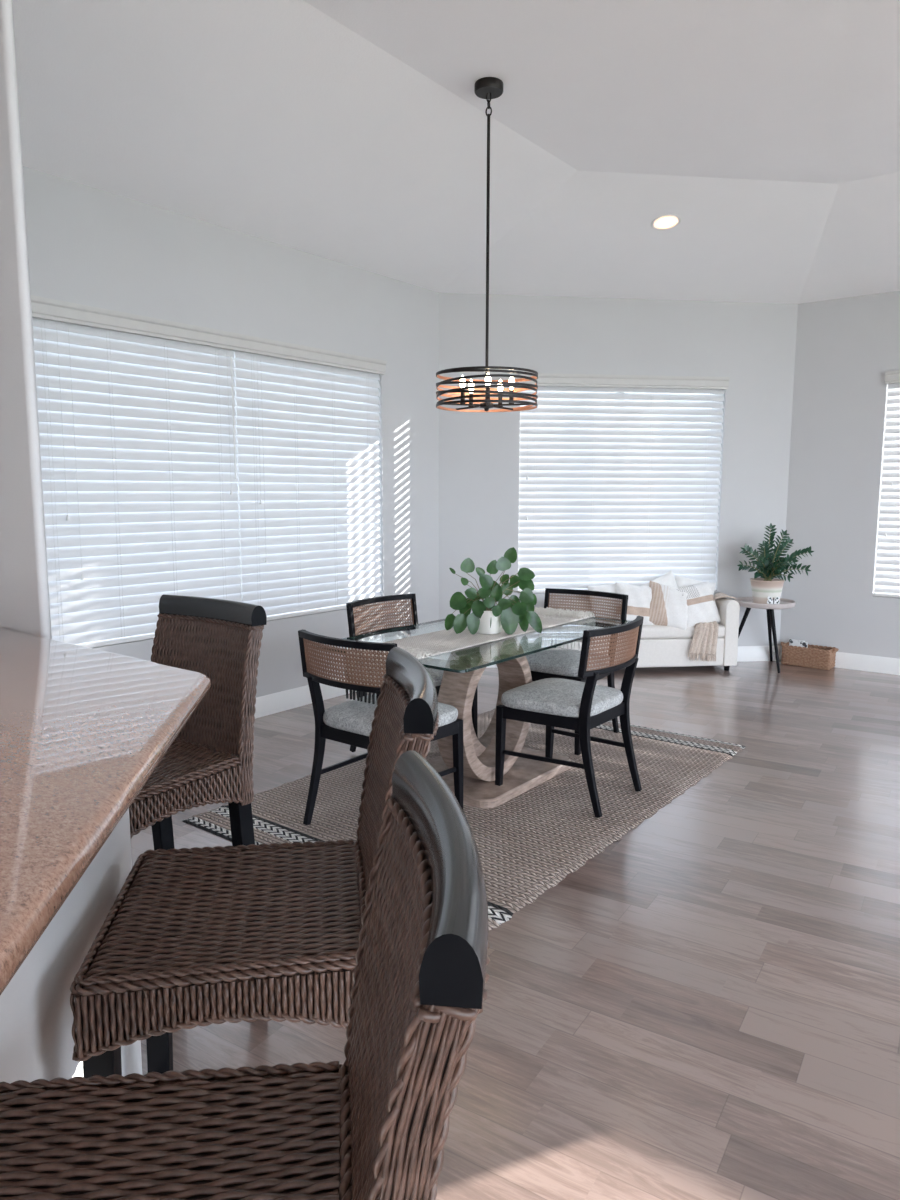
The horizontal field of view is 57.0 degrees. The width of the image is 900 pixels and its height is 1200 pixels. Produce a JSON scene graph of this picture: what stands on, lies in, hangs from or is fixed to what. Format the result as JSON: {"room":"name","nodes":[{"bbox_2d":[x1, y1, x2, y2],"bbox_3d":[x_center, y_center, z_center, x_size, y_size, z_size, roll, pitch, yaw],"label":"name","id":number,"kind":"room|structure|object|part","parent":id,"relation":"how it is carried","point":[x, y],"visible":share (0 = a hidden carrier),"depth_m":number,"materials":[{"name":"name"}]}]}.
{"room":"dining room","nodes":[
{"label":"dining room","id":0,"kind":"room"},
{"bbox_2d":[0,0,51,638],"bbox_3d":[-1.830,-0.602,2.804,1.976,3.360,0.148,6,9,37],"label":"wall","id":1,"kind":"structure","parent":0,"point":[24,587],"depth_m":2.18,"materials":[{"name":"paint"}]},
{"bbox_2d":[23,166,438,697],"bbox_3d":[-2.834,-0.483,3.272,0.160,3.000,8.750,6,9,37],"label":"wall","id":2,"kind":"structure","parent":0,"point":[89,246],"depth_m":5.34,"materials":[{"name":"paint"}]},
{"bbox_2d":[32,317,241,647],"bbox_3d":[-1.705,-0.651,4.609,0.081,1.752,1.293,6,9,37],"label":"window blind","id":3,"kind":"object","parent":2,"relation":"attached to","point":[139,468],"visible":0.75,"depth_m":4.55,"materials":[{"name":"paint"}]},
{"bbox_3d":[-2.027,-0.593,4.209,0.029,1.688,0.019,6,9,37],"label":"ladder cord","id":4,"kind":"part","parent":3,"relation":"part of","materials":[{"name":"fabric"}]},
{"bbox_3d":[-1.962,-0.892,4.192,0.019,0.975,0.020,6,9,37],"label":"pull cord","id":5,"kind":"part","parent":3,"relation":"part of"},
{"bbox_3d":[-1.926,-0.744,4.259,0.019,1.285,0.020,6,9,37],"label":"pull cord","id":6,"kind":"part","parent":3,"relation":"part of","materials":[{"name":"fabric"}]},
{"bbox_3d":[-1.711,0.204,4.724,0.056,0.026,1.293,6,9,37],"label":"rail","id":7,"kind":"part","parent":3,"relation":"part of","materials":[{"name":"paint"}]},
{"bbox_3d":[-1.816,-0.628,4.479,0.029,1.688,0.019,6,9,37],"label":"ladder cord","id":8,"kind":"part","parent":3,"relation":"part of","materials":[{"name":"fabric"}]},
{"bbox_3d":[-1.605,-0.663,4.749,0.029,1.688,0.019,6,9,37],"label":"ladder cord","id":9,"kind":"part","parent":3,"relation":"part of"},
{"bbox_3d":[-1.394,-0.698,5.018,0.029,1.688,0.019,6,9,37],"label":"ladder cord","id":10,"kind":"part","parent":3,"relation":"part of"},
{"bbox_3d":[-1.331,-1.061,4.990,0.019,0.845,0.020,6,9,37],"label":"pull cord","id":11,"kind":"part","parent":3,"relation":"part of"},
{"bbox_2d":[31,295,386,374],"bbox_3d":[-1.277,-1.551,4.984,0.042,0.095,2.620,6,9,37],"label":"blind valance","id":12,"kind":"object","parent":2,"relation":"attached to","point":[42,308],"visible":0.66,"depth_m":4.71,"materials":[{"name":"paint"}]},
{"bbox_2d":[233,350,381,620],"bbox_3d":[-0.911,-0.782,5.623,0.080,1.752,1.291,6,9,37],"label":"window blind","id":13,"kind":"object","parent":2,"relation":"attached to","point":[308,464],"visible":0.91,"depth_m":5.56,"materials":[{"name":"paint"}]},
{"bbox_3d":[-1.233,-0.725,5.224,0.030,1.688,0.019,6,9,37],"label":"ladder cord","id":14,"kind":"part","parent":13,"relation":"part of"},
{"bbox_3d":[-1.193,-1.054,5.171,0.019,0.905,0.020,6,9,37],"label":"pull cord","id":15,"kind":"part","parent":13,"relation":"part of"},
{"bbox_3d":[-1.175,-0.874,5.218,0.019,1.275,0.020,6,9,37],"label":"pull cord","id":16,"kind":"part","parent":13,"relation":"part of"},
{"bbox_3d":[-1.022,-0.759,5.494,0.030,1.688,0.020,6,9,37],"label":"ladder cord","id":17,"kind":"part","parent":13,"relation":"part of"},
{"bbox_3d":[-0.917,0.073,5.739,0.056,0.026,1.291,6,9,37],"label":"rail","id":18,"kind":"part","parent":13,"relation":"part of","materials":[{"name":"paint"}]},
{"bbox_3d":[-0.811,-0.794,5.763,0.030,1.688,0.019,6,9,37],"label":"ladder cord","id":19,"kind":"part","parent":13,"relation":"part of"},
{"bbox_3d":[-0.601,-0.829,6.032,0.030,1.688,0.020,6,9,37],"label":"ladder cord","id":20,"kind":"part","parent":13,"relation":"part of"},
{"bbox_2d":[254,655,439,717],"bbox_3d":[-1.325,0.709,5.245,0.018,0.130,4.050,6,9,37],"label":"baseboard","id":21,"kind":"structure","parent":2,"relation":"attached to","point":[281,701],"depth_m":5.56,"materials":[{"name":"paint"}]},
{"bbox_2d":[13,0,899,303],"bbox_3d":[1.309,-1.963,1.182,8.686,0.510,10.856,6,9,37],"label":"ceiling","id":22,"kind":"structure","parent":0,"point":[353,133],"depth_m":4.17,"materials":[{"name":"paint"}]},
{"bbox_2d":[436,77,537,411],"bbox_3d":[0.182,-1.677,3.987,0.500,1.507,0.500,6,9,37],"label":"pendant lamp","id":23,"kind":"object","parent":22,"relation":"hanging from","point":[487,88],"visible":1,"depth_m":3.93,"materials":[{"name":"brown metal"}]},
{"bbox_2d":[460,375,464,404],"bbox_3d":[0.062,-1.023,4.033,0.029,0.140,0.028,6,9,37],"label":"bulb","id":24,"kind":"object","parent":23,"relation":"attached to","point":[461,385],"depth_m":4.03,"materials":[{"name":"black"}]},
{"bbox_2d":[468,379,473,407],"bbox_3d":[0.107,-1.042,4.172,0.029,0.140,0.028,6,9,37],"label":"bulb","id":25,"kind":"object","parent":23,"relation":"attached to","point":[471,379],"depth_m":4.16,"materials":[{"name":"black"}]},
{"bbox_3d":[0.182,-1.620,3.994,0.015,1.352,0.014,6,9,37],"label":"rod","id":26,"kind":"part","parent":23,"relation":"part of","materials":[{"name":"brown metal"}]},
{"bbox_3d":[0.191,-0.953,4.099,0.478,0.041,0.460,6,9,37],"label":"hub frame","id":27,"kind":"part","parent":23,"relation":"part of","materials":[{"name":"brown metal"}]},
{"bbox_2d":[485,373,490,402],"bbox_3d":[0.181,-1.012,3.948,0.029,0.140,0.028,6,9,37],"label":"bulb","id":28,"kind":"object","parent":23,"relation":"attached to","point":[487,378],"depth_m":3.94,"materials":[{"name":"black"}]},
{"bbox_2d":[498,379,502,407],"bbox_3d":[0.254,-1.041,4.172,0.029,0.140,0.028,6,9,37],"label":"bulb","id":29,"kind":"object","parent":23,"relation":"attached to","point":[499,388],"depth_m":4.16,"materials":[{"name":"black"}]},
{"bbox_2d":[508,377,513,404],"bbox_3d":[0.300,-1.023,4.034,0.029,0.140,0.028,6,9,37],"label":"bulb","id":30,"kind":"object","parent":23,"relation":"attached to","point":[511,379],"depth_m":4.03,"materials":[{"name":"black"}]},
{"bbox_2d":[651,214,680,230],"bbox_3d":[1.442,-2.521,5.530,0.195,0.049,0.191,-1,8,-7],"label":"recessed light","id":31,"kind":"object","parent":22,"relation":"in","point":[667,221],"visible":1,"depth_m":5.53,"materials":[{"name":"paint"}]},
{"bbox_2d":[131,661,899,1199],"bbox_3d":[1.317,1.312,1.628,9.086,0.120,11.300,6,9,37],"label":"floor","id":32,"kind":"structure","parent":0,"point":[706,1007],"depth_m":2.47,"materials":[{"name":"brown wood"}]},
{"bbox_2d":[0,808,141,1082],"bbox_3d":[-0.725,0.812,0.996,0.635,1.029,3.019,-3,8,-20],"label":"wall","id":33,"kind":"structure","parent":32,"relation":"on","point":[37,1042],"depth_m":1.28,"materials":[{"name":"paint"}]},
{"bbox_2d":[0,628,210,995],"bbox_3d":[-0.819,0.274,0.983,1.134,0.040,3.232,-3,8,-20],"label":"countertop","id":34,"kind":"structure","parent":33,"relation":"on","point":[83,730],"depth_m":1.21,"materials":[{"name":"stone"}]},
{"bbox_2d":[129,594,266,849],"bbox_3d":[-0.807,0.594,2.203,0.461,1.151,0.557,5,9,35],"label":"bar stool","id":35,"kind":"object","parent":32,"relation":"on","point":[210,761],"visible":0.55,"depth_m":2.22,"materials":[{"name":"wicker"}]},
{"bbox_3d":[-0.852,0.788,2.481,0.048,0.693,0.085,5,9,35],"label":"leg","id":36,"kind":"part","parent":35,"relation":"part of","materials":[{"name":"paint"}]},
{"bbox_3d":[-0.845,0.479,2.133,0.461,0.128,0.424,5,9,35],"label":"seat","id":37,"kind":"part","parent":35,"relation":"part of","materials":[{"name":"wicker"}]},
{"bbox_3d":[-0.686,0.290,2.334,0.435,0.478,0.140,5,9,35],"label":"backrest","id":38,"kind":"part","parent":35,"relation":"part of","materials":[{"name":"wicker"}]},
{"bbox_3d":[-0.666,0.024,2.327,0.419,0.054,0.070,5,9,35],"label":"rail","id":39,"kind":"part","parent":35,"relation":"part of","materials":[{"name":"leather"}]},
{"bbox_3d":[-0.555,0.816,2.272,0.048,0.693,0.085,5,9,35],"label":"leg","id":40,"kind":"part","parent":35,"relation":"part of","materials":[{"name":"paint"}]},
{"bbox_2d":[0,750,489,1199],"bbox_3d":[-0.251,0.776,0.817,0.557,1.151,0.461,-1,8,-7],"label":"bar stool","id":41,"kind":"object","parent":32,"relation":"on","point":[373,1125],"visible":1,"depth_m":0.87,"materials":[{"name":"wicker"}]},
{"bbox_3d":[-0.317,0.655,0.793,0.424,0.128,0.461,-1,8,-7],"label":"seat","id":42,"kind":"part","parent":41,"relation":"part of","materials":[{"name":"wicker"}]},
{"bbox_3d":[-0.043,0.491,0.803,0.140,0.478,0.435,-1,8,-7],"label":"backrest","id":43,"kind":"part","parent":41,"relation":"part of","materials":[{"name":"wicker"}]},
{"bbox_3d":[-0.010,0.229,0.773,0.070,0.054,0.419,-1,8,-7],"label":"rail","id":44,"kind":"part","parent":41,"relation":"part of","materials":[{"name":"paint"}]},
{"bbox_2d":[70,647,438,1077],"bbox_3d":[-0.302,0.692,1.458,0.557,1.151,0.461,-1,8,-8],"label":"bar stool","id":45,"kind":"object","parent":32,"relation":"on","point":[193,937],"visible":0.73,"depth_m":1.31,"materials":[{"name":"wicker"}]},
{"bbox_3d":[-0.518,0.949,1.261,0.052,0.691,0.048,-1,8,-8],"label":"leg","id":46,"kind":"part","parent":45,"relation":"part of","materials":[{"name":"paint"}]},
{"bbox_3d":[-0.574,0.898,1.643,0.052,0.691,0.048,-1,8,-8],"label":"leg","id":47,"kind":"part","parent":45,"relation":"part of","materials":[{"name":"paint"}]},
{"bbox_3d":[-0.368,0.571,1.432,0.424,0.128,0.461,-1,8,-8],"label":"seat","id":48,"kind":"part","parent":45,"relation":"part of","materials":[{"name":"wicker"}]},
{"bbox_3d":[-0.096,0.406,1.450,0.140,0.478,0.435,-1,8,-8],"label":"backrest","id":49,"kind":"part","parent":45,"relation":"part of","materials":[{"name":"wicker"}]},
{"bbox_3d":[-0.062,0.144,1.420,0.070,0.054,0.419,-1,8,-8],"label":"rail","id":50,"kind":"part","parent":45,"relation":"part of","materials":[{"name":"paint"}]},
{"bbox_2d":[183,709,744,929],"bbox_3d":[0.255,0.905,4.208,1.633,0.010,2.632,6,9,37],"label":"area rug","id":51,"kind":"object","parent":32,"relation":"on","point":[527,844],"visible":0.42,"depth_m":3.79,"materials":[{"name":"fabric"}]},
{"bbox_2d":[298,629,462,824],"bbox_3d":[-0.300,0.549,3.633,0.553,0.849,0.564,6,9,37],"label":"dining chair","id":52,"kind":"object","parent":51,"relation":"on","point":[350,722],"visible":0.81,"depth_m":3.54,"materials":[{"name":"black paint"}]},
{"bbox_3d":[-0.590,0.648,3.598,0.033,0.663,0.121,6,9,37],"label":"leg","id":53,"kind":"part","parent":52,"relation":"part of","materials":[{"name":"black paint"}]},
{"bbox_3d":[-0.442,0.258,3.409,0.510,0.165,0.077,6,9,37],"label":"cane trim","id":54,"kind":"part","parent":52,"relation":"part of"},
{"bbox_3d":[-0.442,0.258,3.409,0.505,0.161,0.073,6,9,37],"label":"cane panel","id":55,"kind":"part","parent":52,"relation":"part of","materials":[{"name":"wicker"}]},
{"bbox_3d":[-0.440,0.256,3.412,0.553,0.210,0.106,6,9,37],"label":"frame","id":56,"kind":"part","parent":52,"relation":"part of","materials":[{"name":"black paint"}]},
{"bbox_3d":[-0.272,0.563,3.671,0.491,0.057,0.464,6,9,37],"label":"seat frame","id":57,"kind":"part","parent":52,"relation":"part of","materials":[{"name":"black paint"}]},
{"bbox_2d":[323,694,457,735],"bbox_3d":[-0.274,0.490,3.659,0.508,0.086,0.480,6,9,37],"label":"seat cushion","id":58,"kind":"object","parent":52,"relation":"on","point":[353,717],"depth_m":3.56,"materials":[{"name":"fabric"}]},
{"bbox_3d":[0.035,0.747,3.719,0.038,0.431,0.043,6,9,37],"label":"leg","id":59,"kind":"part","parent":52,"relation":"part of","materials":[{"name":"black paint"}]},
{"bbox_2d":[346,593,477,751],"bbox_3d":[-0.210,0.427,4.572,0.564,0.849,0.553,6,9,37],"label":"dining chair","id":60,"kind":"object","parent":51,"relation":"on","point":[436,675],"visible":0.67,"depth_m":4.63,"materials":[{"name":"black paint"}]},
{"bbox_3d":[-0.503,0.522,4.558,0.121,0.663,0.033,6,9,37],"label":"leg","id":61,"kind":"part","parent":60,"relation":"part of","materials":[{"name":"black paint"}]},
{"bbox_3d":[-0.391,0.091,4.670,0.106,0.210,0.553,6,9,37],"label":"frame","id":62,"kind":"part","parent":60,"relation":"part of","materials":[{"name":"black paint"}]},
{"bbox_3d":[-0.394,0.093,4.673,0.073,0.161,0.505,6,9,37],"label":"cane panel","id":63,"kind":"part","parent":60,"relation":"part of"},
{"bbox_3d":[-0.393,0.093,4.672,0.077,0.165,0.510,6,9,37],"label":"cane trim","id":64,"kind":"part","parent":60,"relation":"part of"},
{"bbox_3d":[-0.258,0.482,4.872,0.121,0.663,0.033,6,9,37],"label":"leg","id":65,"kind":"part","parent":60,"relation":"part of","materials":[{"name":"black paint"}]},
{"bbox_2d":[419,658,446,685],"bbox_3d":[-0.177,0.375,4.539,0.480,0.086,0.508,6,9,37],"label":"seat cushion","id":66,"kind":"object","parent":60,"relation":"on","point":[437,675],"depth_m":4.40,"materials":[{"name":"fabric"}]},
{"bbox_3d":[-0.175,0.448,4.547,0.464,0.057,0.491,6,9,37],"label":"seat frame","id":67,"kind":"part","parent":60,"relation":"part of","materials":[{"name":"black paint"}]},
{"bbox_3d":[0.129,0.629,4.624,0.043,0.431,0.038,6,9,37],"label":"leg","id":68,"kind":"part","parent":60,"relation":"part of","materials":[{"name":"black paint"}]},
{"bbox_2d":[311,617,630,807],"bbox_3d":[0.186,0.528,4.211,0.890,0.738,1.600,6,9,37],"label":"dining table","id":69,"kind":"object","parent":51,"relation":"on","point":[464,668],"visible":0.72,"depth_m":4.00,"materials":[{"name":"clear glass"}]},
{"bbox_2d":[345,648,388,703],"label":"table runner","id":70,"kind":"object","parent":69,"relation":"on","point":[357,692],"depth_m":3.59,"materials":[{"name":"fabric"}]},
{"bbox_2d":[383,623,534,659],"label":"table runner","id":71,"kind":"object","parent":69,"relation":"on","point":[422,646],"depth_m":3.87,"materials":[{"name":"fabric"}]},
{"bbox_2d":[445,547,541,634],"bbox_3d":[0.216,-0.043,4.077,0.477,0.429,0.161,2,8,11],"label":"potted plant","id":72,"kind":"object","parent":71,"relation":"on","point":[487,618],"visible":1,"depth_m":4.06,"materials":[{"name":"green plant"}]},
{"bbox_3d":[0.209,-0.049,4.062,0.390,0.255,0.115,-1,7,-6],"label":"stem","id":73,"kind":"part","parent":72,"relation":"part of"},
{"bbox_3d":[0.193,0.103,4.106,0.136,0.120,0.136,6,9,37],"label":"pot","id":74,"kind":"part","parent":72,"relation":"part of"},
{"bbox_3d":[0.186,0.168,4.164,0.890,0.012,1.600,6,9,37],"label":"glass","id":75,"kind":"part","parent":69,"relation":"part of","materials":[{"name":"glass"}]},
{"bbox_2d":[534,607,595,650],"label":"table runner","id":76,"kind":"object","parent":69,"relation":"on","point":[563,625],"depth_m":4.75,"materials":[{"name":"fabric"}]},
{"bbox_2d":[495,616,643,816],"bbox_3d":[0.583,0.508,3.962,0.564,0.849,0.553,6,9,37],"label":"dining chair","id":77,"kind":"object","parent":51,"relation":"on","point":[579,706],"visible":0.99,"depth_m":3.82,"materials":[{"name":"black paint"}]},
{"bbox_3d":[0.243,0.716,3.964,0.043,0.431,0.038,6,9,37],"label":"leg","id":78,"kind":"part","parent":77,"relation":"part of","materials":[{"name":"black paint"}]},
{"bbox_3d":[0.522,0.669,4.321,0.043,0.431,0.038,6,9,37],"label":"leg","id":79,"kind":"part","parent":77,"relation":"part of","materials":[{"name":"black paint"}]},
{"bbox_2d":[501,678,622,716],"bbox_3d":[0.549,0.450,3.981,0.480,0.086,0.508,6,9,37],"label":"seat cushion","id":80,"kind":"object","parent":77,"relation":"on","point":[548,697],"depth_m":3.85,"materials":[{"name":"fabric"}]},
{"bbox_3d":[0.547,0.522,3.992,0.464,0.057,0.491,6,9,37],"label":"seat frame","id":81,"kind":"part","parent":77,"relation":"part of","materials":[{"name":"black paint"}]},
{"bbox_3d":[0.629,0.638,3.687,0.121,0.663,0.033,6,9,37],"label":"leg","id":82,"kind":"part","parent":77,"relation":"part of","materials":[{"name":"black paint"}]},
{"bbox_3d":[0.764,0.209,3.781,0.106,0.210,0.553,6,9,37],"label":"frame","id":83,"kind":"part","parent":77,"relation":"part of","materials":[{"name":"black paint"}]},
{"bbox_3d":[0.767,0.212,3.779,0.073,0.161,0.505,6,9,37],"label":"cane panel","id":84,"kind":"part","parent":77,"relation":"part of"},
{"bbox_3d":[0.875,0.598,4.001,0.121,0.663,0.033,6,9,37],"label":"leg","id":85,"kind":"part","parent":77,"relation":"part of","materials":[{"name":"black paint"}]},
{"bbox_2d":[526,588,627,754],"bbox_3d":[0.682,0.390,4.863,0.553,0.849,0.564,6,9,37],"label":"dining chair","id":86,"kind":"object","parent":51,"relation":"on","point":[554,662],"visible":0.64,"depth_m":4.84,"materials":[{"name":"black paint"}]},
{"bbox_2d":[526,648,608,676],"bbox_3d":[0.656,0.340,4.822,0.508,0.086,0.480,6,9,37],"label":"seat cushion","id":87,"kind":"object","parent":86,"relation":"on","point":[553,662],"depth_m":4.65,"materials":[{"name":"fabric"}]},
{"bbox_3d":[0.654,0.413,4.830,0.491,0.057,0.464,6,9,37],"label":"seat frame","id":88,"kind":"part","parent":86,"relation":"part of","materials":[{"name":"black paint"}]},
{"bbox_3d":[0.707,0.639,4.553,0.038,0.431,0.043,6,9,37],"label":"leg","id":89,"kind":"part","parent":86,"relation":"part of","materials":[{"name":"black paint"}]},
{"bbox_3d":[0.825,0.051,5.004,0.505,0.161,0.073,6,9,37],"label":"cane panel","id":90,"kind":"part","parent":86,"relation":"part of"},
{"bbox_3d":[0.823,0.050,5.001,0.553,0.210,0.106,6,9,37],"label":"frame","id":91,"kind":"part","parent":86,"relation":"part of","materials":[{"name":"black paint"}]},
{"bbox_3d":[0.972,0.477,4.921,0.033,0.663,0.121,6,9,37],"label":"leg","id":92,"kind":"part","parent":86,"relation":"part of","materials":[{"name":"black paint"}]},
{"bbox_2d":[548,595,739,670],"bbox_3d":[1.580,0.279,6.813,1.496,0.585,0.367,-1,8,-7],"label":"sofa","id":93,"kind":"object","parent":32,"relation":"on","point":[660,645],"visible":0.3,"depth_m":6.69,"materials":[{"name":"fabric"}]},
{"bbox_3d":[0.895,0.267,6.724,0.116,0.540,0.367,-1,8,-7],"label":"arm","id":94,"kind":"part","parent":93,"relation":"part of","materials":[{"name":"fabric"}]},
{"bbox_3d":[1.562,0.139,6.941,1.460,0.290,0.075,-1,8,-7],"label":"backrest","id":95,"kind":"part","parent":93,"relation":"part of","materials":[{"name":"fabric"}]},
{"bbox_2d":[587,581,625,622],"bbox_3d":[1.308,0.028,6.785,0.365,0.350,0.157,-1,7,-6],"label":"throw pillow","id":96,"kind":"object","parent":93,"relation":"on","point":[611,588],"visible":0.24,"depth_m":6.75,"materials":[{"name":"fabric"}]},
{"bbox_2d":[615,582,653,624],"bbox_3d":[1.515,0.044,6.742,0.393,0.378,0.204,-1,7,-5],"label":"throw pillow","id":97,"kind":"object","parent":93,"relation":"on","point":[639,597],"visible":0.67,"depth_m":6.69,"materials":[{"name":"fabric"}]},
{"bbox_2d":[641,570,677,587],"bbox_3d":[1.756,-0.011,6.857,0.475,0.466,0.142,-1,8,-7],"label":"throw pillow","id":98,"kind":"object","parent":93,"relation":"on","point":[667,579],"visible":0.2,"depth_m":6.84,"materials":[{"name":"fabric"}]},
{"bbox_2d":[649,581,687,629],"bbox_3d":[1.777,0.054,6.741,0.442,0.411,0.211,0,7,2],"label":"throw pillow","id":99,"kind":"object","parent":93,"relation":"on","point":[668,607],"visible":0.92,"depth_m":6.68,"materials":[{"name":"fabric"}]},
{"bbox_2d":[675,575,715,594],"bbox_3d":[2.019,0.000,6.892,0.424,0.418,0.139,0,7,-4],"label":"throw pillow","id":100,"kind":"object","parent":93,"relation":"on","point":[680,581],"visible":0.19,"depth_m":6.87,"materials":[{"name":"fabric"}]},
{"bbox_2d":[676,581,720,626],"bbox_3d":[2.019,0.045,6.779,0.402,0.383,0.199,-3,8,-20],"label":"throw pillow","id":101,"kind":"object","parent":93,"relation":"on","point":[702,608],"visible":0.84,"depth_m":6.73,"materials":[{"name":"fabric"}]},
{"bbox_2d":[688,592,735,660],"bbox_3d":[2.195,0.221,6.788,0.258,0.524,0.594,6,9,37],"label":"throw blanket","id":102,"kind":"object","parent":93,"relation":"on","point":[704,642],"visible":0.82,"depth_m":6.67,"materials":[{"name":"fabric"}]},
{"bbox_3d":[2.264,0.247,6.896,0.116,0.540,0.367,-1,8,-7],"label":"arm","id":103,"kind":"part","parent":93,"relation":"part of","materials":[{"name":"fabric"}]},
{"bbox_2d":[734,597,795,672],"bbox_3d":[2.573,0.283,6.856,0.475,0.577,0.543,0,7,-4],"label":"side table","id":104,"kind":"object","parent":32,"relation":"on","point":[747,602],"visible":0.75,"depth_m":6.71,"materials":[{"name":"paint"}]},
{"bbox_3d":[2.420,0.288,6.939,0.206,0.544,0.038,6,9,37],"label":"leg","id":105,"kind":"part","parent":104,"relation":"part of","materials":[{"name":"black paint"}]},
{"bbox_2d":[734,597,795,608],"bbox_3d":[2.576,0.024,6.788,0.476,0.045,0.476,6,9,37],"label":"table top","id":106,"kind":"object","parent":104,"relation":"on","point":[747,602],"depth_m":6.63,"materials":[{"name":"paint"}]},
{"bbox_3d":[2.713,0.275,7.036,0.038,0.546,0.258,5,9,31],"label":"leg","id":107,"kind":"part","parent":104,"relation":"part of","materials":[{"name":"black paint"}]},
{"bbox_2d":[767,596,779,603],"bbox_3d":[2.586,0.010,6.619,0.104,0.078,0.024,0,7,0],"label":"ornament","id":108,"kind":"object","parent":104,"relation":"on","point":[770,601],"visible":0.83,"depth_m":6.62,"materials":[{"name":"ceramic"}]},
{"bbox_3d":[2.637,0.317,6.721,0.037,0.541,0.141,-5,9,-33],"label":"leg","id":109,"kind":"part","parent":104,"relation":"part of","materials":[{"name":"black paint"}]},
{"bbox_2d":[737,523,813,603],"bbox_3d":[2.631,-0.294,6.703,0.625,0.660,0.284,1,7,5],"label":"potted plant","id":110,"kind":"object","parent":104,"relation":"on","point":[768,584],"visible":0.99,"depth_m":6.68,"materials":[{"name":"plant"}]},
{"bbox_3d":[2.580,-0.069,6.747,0.266,0.200,0.266,6,9,37],"label":"planter","id":111,"kind":"part","parent":110,"relation":"part of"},
{"bbox_3d":[2.631,-0.354,6.688,0.528,0.436,0.192,1,7,4],"label":"stem","id":112,"kind":"part","parent":110,"relation":"part of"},
{"bbox_2d":[780,642,838,669],"bbox_3d":[3.016,0.466,6.969,0.464,0.176,0.184,6,10,40],"label":"storage basket","id":113,"kind":"object","parent":32,"relation":"on","point":[814,656],"visible":0.92,"depth_m":6.90,"materials":[{"name":"wicker"}]},
{"bbox_2d":[790,640,807,647],"bbox_3d":[2.944,0.443,6.996,0.140,0.192,0.010,6,9,36],"label":"greeting card","id":114,"kind":"object","parent":113,"relation":"in","point":[793,643],"visible":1,"depth_m":6.98,"materials":[{"name":"paper"}]},
{"bbox_2d":[439,293,797,652],"bbox_3d":[1.379,-0.952,6.915,2.978,3.000,0.160,-1,8,-7],"label":"wall","id":115,"kind":"structure","parent":0,"point":[753,345],"depth_m":6.73,"materials":[{"name":"paint"}]},
{"bbox_2d":[440,645,779,667],"bbox_3d":[1.388,0.482,7.013,2.978,0.130,0.018,-1,8,-7],"label":"baseboard","id":116,"kind":"structure","parent":115,"relation":"attached to","point":[745,653],"depth_m":7.16,"materials":[{"name":"paint"}]},
{"bbox_2d":[518,392,719,560],"bbox_3d":[1.404,-0.953,6.958,1.728,1.760,0.050,-1,8,-7],"label":"window","id":117,"kind":"structure","parent":115,"relation":"in","point":[615,392],"depth_m":6.89,"materials":[{"name":"paint"}]},
{"bbox_2d":[518,386,723,592],"bbox_3d":[1.417,-0.939,6.855,1.716,1.752,0.080,-1,8,-7],"label":"window blind","id":118,"kind":"object","parent":117,"relation":"attached to","point":[638,510],"visible":0.92,"depth_m":6.86,"materials":[{"name":"paint"}]},
{"bbox_3d":[0.694,-0.924,6.772,0.020,1.688,0.036,-1,8,-7],"label":"ladder cord","id":119,"kind":"part","parent":118,"relation":"part of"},
{"bbox_3d":[1.175,-0.931,6.832,0.019,1.688,0.036,-1,8,-7],"label":"ladder cord","id":120,"kind":"part","parent":118,"relation":"part of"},
{"bbox_3d":[1.415,-0.084,6.972,1.716,0.026,0.056,-1,8,-7],"label":"rail","id":121,"kind":"part","parent":118,"relation":"part of","materials":[{"name":"paint"}]},
{"bbox_3d":[1.657,-0.938,6.892,0.019,1.688,0.036,-1,8,-7],"label":"ladder cord","id":122,"kind":"part","parent":118,"relation":"part of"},
{"bbox_3d":[2.139,-0.945,6.953,0.019,1.688,0.036,-1,8,-7],"label":"ladder cord","id":123,"kind":"part","parent":118,"relation":"part of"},
{"bbox_2d":[519,373,729,388],"bbox_3d":[1.423,-1.772,6.708,1.748,0.095,0.042,-1,8,-7],"label":"blind valance","id":124,"kind":"object","parent":115,"relation":"attached to","point":[544,379],"visible":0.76,"depth_m":6.70,"materials":[{"name":"paint"}]},
{"bbox_2d":[780,291,899,658],"bbox_3d":[5.515,-0.706,5.084,6.580,3.000,0.160,6,9,37],"label":"wall","id":125,"kind":"structure","parent":0,"point":[845,347],"depth_m":6.76,"materials":[{"name":"paint"}]},
{"bbox_2d":[779,646,899,674],"bbox_3d":[5.458,0.726,5.200,6.580,0.130,0.018,6,9,37],"label":"baseboard","id":126,"kind":"structure","parent":125,"relation":"attached to","point":[878,664],"depth_m":6.77,"materials":[{"name":"paint"}]},
{"bbox_2d":[873,383,899,597],"bbox_3d":[4.118,-0.833,6.077,1.723,1.752,0.080,6,9,37],"label":"window blind","id":127,"kind":"object","parent":125,"relation":"attached to","point":[887,575],"visible":1,"depth_m":6.58,"materials":[{"name":"paint"}]},
{"bbox_3d":[4.120,0.022,6.194,1.723,0.026,0.056,6,9,37],"label":"rail","id":128,"kind":"part","parent":127,"relation":"part of","materials":[{"name":"paint"}]},
{"bbox_3d":[3.467,-1.085,6.515,0.020,1.175,0.019,6,9,37],"label":"pull cord","id":129,"kind":"part","parent":127,"relation":"part of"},
{"bbox_3d":[3.484,-1.282,6.476,0.020,0.775,0.019,6,9,37],"label":"pull cord","id":130,"kind":"part","parent":127,"relation":"part of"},
{"bbox_3d":[3.544,-0.887,6.528,0.019,1.688,0.035,6,9,37],"label":"ladder cord","id":131,"kind":"part","parent":127,"relation":"part of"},
{"bbox_2d":[885,370,899,383],"bbox_3d":[4.096,-1.667,5.938,1.755,0.095,0.042,6,9,37],"label":"blind valance","id":132,"kind":"object","parent":125,"relation":"attached to","point":[891,377],"visible":1,"depth_m":6.43,"materials":[{"name":"paint"}]}
]}

